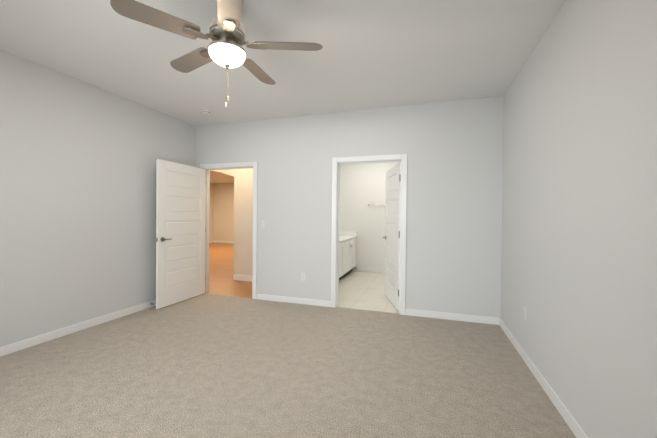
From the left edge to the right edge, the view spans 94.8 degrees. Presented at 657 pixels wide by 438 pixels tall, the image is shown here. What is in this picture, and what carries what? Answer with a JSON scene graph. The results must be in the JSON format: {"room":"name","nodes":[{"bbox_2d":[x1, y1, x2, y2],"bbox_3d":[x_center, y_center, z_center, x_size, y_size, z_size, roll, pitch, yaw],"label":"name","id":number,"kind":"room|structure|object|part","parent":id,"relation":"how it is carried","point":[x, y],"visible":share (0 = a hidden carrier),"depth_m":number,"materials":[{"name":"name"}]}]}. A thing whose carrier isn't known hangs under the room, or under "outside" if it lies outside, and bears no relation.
{"room":"empty bedroom","nodes":[
{"label":"empty bedroom","id":0,"kind":"room"},
{"bbox_2d":[0,49,195,346],"bbox_3d":[-2.982,-0.140,2.750,0.120,2.750,4.760,1,1,18],"label":"wall","id":1,"kind":"structure","parent":0,"point":[78,158],"depth_m":3.26,"materials":[{"name":"white paint"}]},
{"bbox_2d":[0,300,155,356],"bbox_3d":[-2.905,1.193,2.797,0.030,0.085,4.640,1,1,18],"label":"baseboard","id":2,"kind":"structure","parent":1,"relation":"attached to","point":[11,348],"depth_m":3.23,"materials":[{"name":"white wood"}]},
{"bbox_2d":[209,183,213,240],"bbox_3d":[-6.383,-0.255,10.959,0.120,2.750,6.450,1,1,18],"label":"wall","id":3,"kind":"structure","parent":0,"point":[211,209],"depth_m":13.89,"materials":[{"name":"beige paint"}]},
{"bbox_2d":[213,183,233,240],"bbox_3d":[-1.971,-0.232,13.002,7.270,2.750,0.120,1,1,18],"label":"wall","id":4,"kind":"structure","parent":0,"point":[221,217],"depth_m":13.84,"materials":[{"name":"beige paint"}]},
{"bbox_2d":[214,240,233,243],"bbox_3d":[-2.004,1.088,12.951,7.030,0.110,0.014,1,1,18],"label":"baseboard","id":5,"kind":"structure","parent":4,"relation":"attached to","point":[215,241],"depth_m":13.85,"materials":[{"name":"white wood"}]},
{"bbox_2d":[207,243,251,297],"bbox_3d":[-3.148,1.218,9.398,7.270,0.098,7.720,1,1,18],"label":"floor","id":6,"kind":"structure","parent":0,"point":[221,268],"depth_m":6.56,"materials":[{"name":"brown wood"}]},
{"bbox_2d":[210,168,252,275],"bbox_3d":[-2.428,-0.169,6.237,4.000,2.750,0.120,1,1,18],"label":"wall","id":7,"kind":"structure","parent":0,"point":[243,221],"depth_m":5.93,"materials":[{"name":"beige paint"}]},
{"bbox_2d":[233,274,251,281],"bbox_3d":[-1.235,1.167,5.795,1.404,0.110,0.018,1,1,18],"label":"baseboard","id":8,"kind":"structure","parent":7,"relation":"attached to","point":[242,278],"depth_m":5.93,"materials":[{"name":"white wood"}]},
{"bbox_2d":[0,0,564,182],"bbox_3d":[-2.322,-1.607,6.598,10.485,0.120,12.510,1,1,18],"label":"ceiling","id":9,"kind":"structure","parent":0,"point":[372,54],"depth_m":2.69,"materials":[{"name":"white paint"}]},
{"bbox_2d":[201,110,210,115],"bbox_3d":[-1.730,-1.498,4.271,0.136,0.041,0.136,1,1,18],"label":"smoke detector","id":10,"kind":"object","parent":9,"relation":"attached to","point":[206,112],"visible":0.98,"depth_m":4.24,"materials":[{"name":"white plastic"}]},
{"bbox_2d":[110,0,322,107],"bbox_3d":[-0.676,-1.122,2.095,1.232,0.728,1.191,1,1,18],"label":"ceiling fan","id":11,"kind":"object","parent":9,"relation":"hanging from","point":[226,34],"visible":1,"depth_m":1.96,"materials":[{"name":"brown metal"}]},
{"bbox_3d":[-0.685,-1.084,2.047,0.242,0.086,0.242,1,1,18],"label":"lamp shade","id":12,"kind":"part","parent":11,"relation":"part of","materials":[{"name":"white glass"}]},
{"bbox_2d":[0,293,575,437],"bbox_3d":[-0.795,1.313,2.072,4.735,0.100,4.790,1,1,18],"label":"floor carpet","id":13,"kind":"object","parent":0,"point":[206,365],"visible":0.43,"depth_m":2.38,"materials":[{"name":"beige carpet"}]},
{"bbox_2d":[196,96,503,317],"bbox_3d":[-1.276,-0.143,4.764,7.095,2.750,0.120,1,1,18],"label":"wall","id":14,"kind":"structure","parent":0,"point":[453,150],"depth_m":3.95,"materials":[{"name":"white paint"}]},
{"bbox_2d":[156,159,205,308],"bbox_3d":[-2.164,0.203,4.496,0.149,2.020,0.918,1,1,18],"label":"hall door","id":15,"kind":"structure","parent":14,"relation":"in","point":[180,227],"depth_m":4.41,"materials":[{"name":"white wood"}]},
{"bbox_2d":[200,162,257,298],"bbox_3d":[-1.586,0.170,4.868,1.070,2.115,0.160,1,1,18],"label":"door frame","id":16,"kind":"structure","parent":14,"relation":"attached to","point":[238,165],"depth_m":4.75,"materials":[{"name":"white wood"}]},
{"bbox_2d":[256,294,330,306],"bbox_3d":[-0.536,1.199,4.465,1.200,0.085,0.014,1,1,18],"label":"baseboard","id":17,"kind":"structure","parent":14,"relation":"attached to","point":[258,296],"depth_m":4.45,"materials":[{"name":"white wood"}]},
{"bbox_2d":[301,273,304,280],"bbox_3d":[-0.370,0.844,4.413,0.070,0.114,0.008,1,1,18],"label":"electrical outlet","id":18,"kind":"object","parent":14,"relation":"attached to","point":[302,276],"visible":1,"depth_m":4.41,"materials":[{"name":"white plastic"}]},
{"bbox_2d":[331,154,406,314],"bbox_3d":[0.554,0.198,4.181,1.025,2.115,0.160,1,1,18],"label":"door frame","id":19,"kind":"structure","parent":14,"relation":"attached to","point":[338,161],"depth_m":4.13,"materials":[{"name":"white wood"}]},
{"bbox_2d":[382,162,400,309],"bbox_3d":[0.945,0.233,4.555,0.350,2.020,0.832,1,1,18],"label":"bathroom door","id":20,"kind":"structure","parent":14,"relation":"in","point":[392,228],"depth_m":4.45,"materials":[{"name":"white wood"}]},
{"bbox_2d":[405,309,497,324],"bbox_3d":[1.527,1.226,3.802,1.085,0.085,0.014,1,1,18],"label":"baseboard","id":21,"kind":"structure","parent":14,"relation":"attached to","point":[411,312],"depth_m":3.79,"materials":[{"name":"white wood"}]},
{"bbox_2d":[338,271,399,313],"bbox_3d":[1.118,1.298,5.538,3.215,0.098,2.980,1,1,18],"label":"floor","id":22,"kind":"structure","parent":0,"point":[361,290],"depth_m":5.12,"materials":[{"name":"beige tile"}]},
{"bbox_2d":[339,235,356,279],"bbox_3d":[0.048,0.833,6.087,0.588,0.795,2.337,1,1,18],"label":"bathroom vanity","id":23,"kind":"object","parent":22,"relation":"on","point":[347,252],"depth_m":6.33,"materials":[{"name":"white wood"}]},
{"bbox_2d":[339,235,354,242],"bbox_3d":[0.041,0.419,6.081,0.568,0.033,2.346,1,1,18],"label":"countertop","id":24,"kind":"structure","parent":23,"relation":"on","point":[341,237],"depth_m":6.58,"materials":[{"name":"white stone"}]},
{"bbox_2d":[339,162,398,270],"bbox_3d":[1.512,-0.138,6.904,3.095,2.750,0.120,1,1,18],"label":"wall","id":25,"kind":"structure","parent":0,"point":[362,186],"depth_m":7.05,"materials":[{"name":"white paint"}]},
{"bbox_2d":[339,231,354,234],"bbox_3d":[0.403,0.345,7.187,0.538,0.100,0.019,1,1,18],"label":"backsplash","id":26,"kind":"structure","parent":25,"relation":"attached to","point":[340,232],"depth_m":7.17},
{"bbox_2d":[357,266,384,272],"bbox_3d":[1.304,1.181,6.907,1.350,0.110,0.018,1,1,18],"label":"baseboard","id":27,"kind":"structure","parent":25,"relation":"attached to","point":[371,269],"depth_m":6.99,"materials":[{"name":"white wood"}]},
{"bbox_2d":[501,0,656,437],"bbox_3d":[1.872,-0.093,2.771,0.120,2.750,7.770,1,1,18],"label":"wall","id":28,"kind":"structure","parent":0,"point":[579,244],"depth_m":1.70,"materials":[{"name":"white paint"}]},
{"bbox_2d":[524,307,526,320],"bbox_3d":[1.779,0.857,2.728,0.008,0.114,0.070,1,1,18],"label":"electrical outlet","id":29,"kind":"object","parent":28,"relation":"attached to","point":[525,313],"visible":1,"depth_m":2.72,"materials":[{"name":"white plastic"}]},
{"bbox_2d":[498,318,588,437],"bbox_3d":[1.351,1.248,1.429,0.018,0.085,4.640,1,1,18],"label":"baseboard","id":30,"kind":"structure","parent":28,"relation":"attached to","point":[577,430],"depth_m":2.19,"materials":[{"name":"white wood"}]}
]}

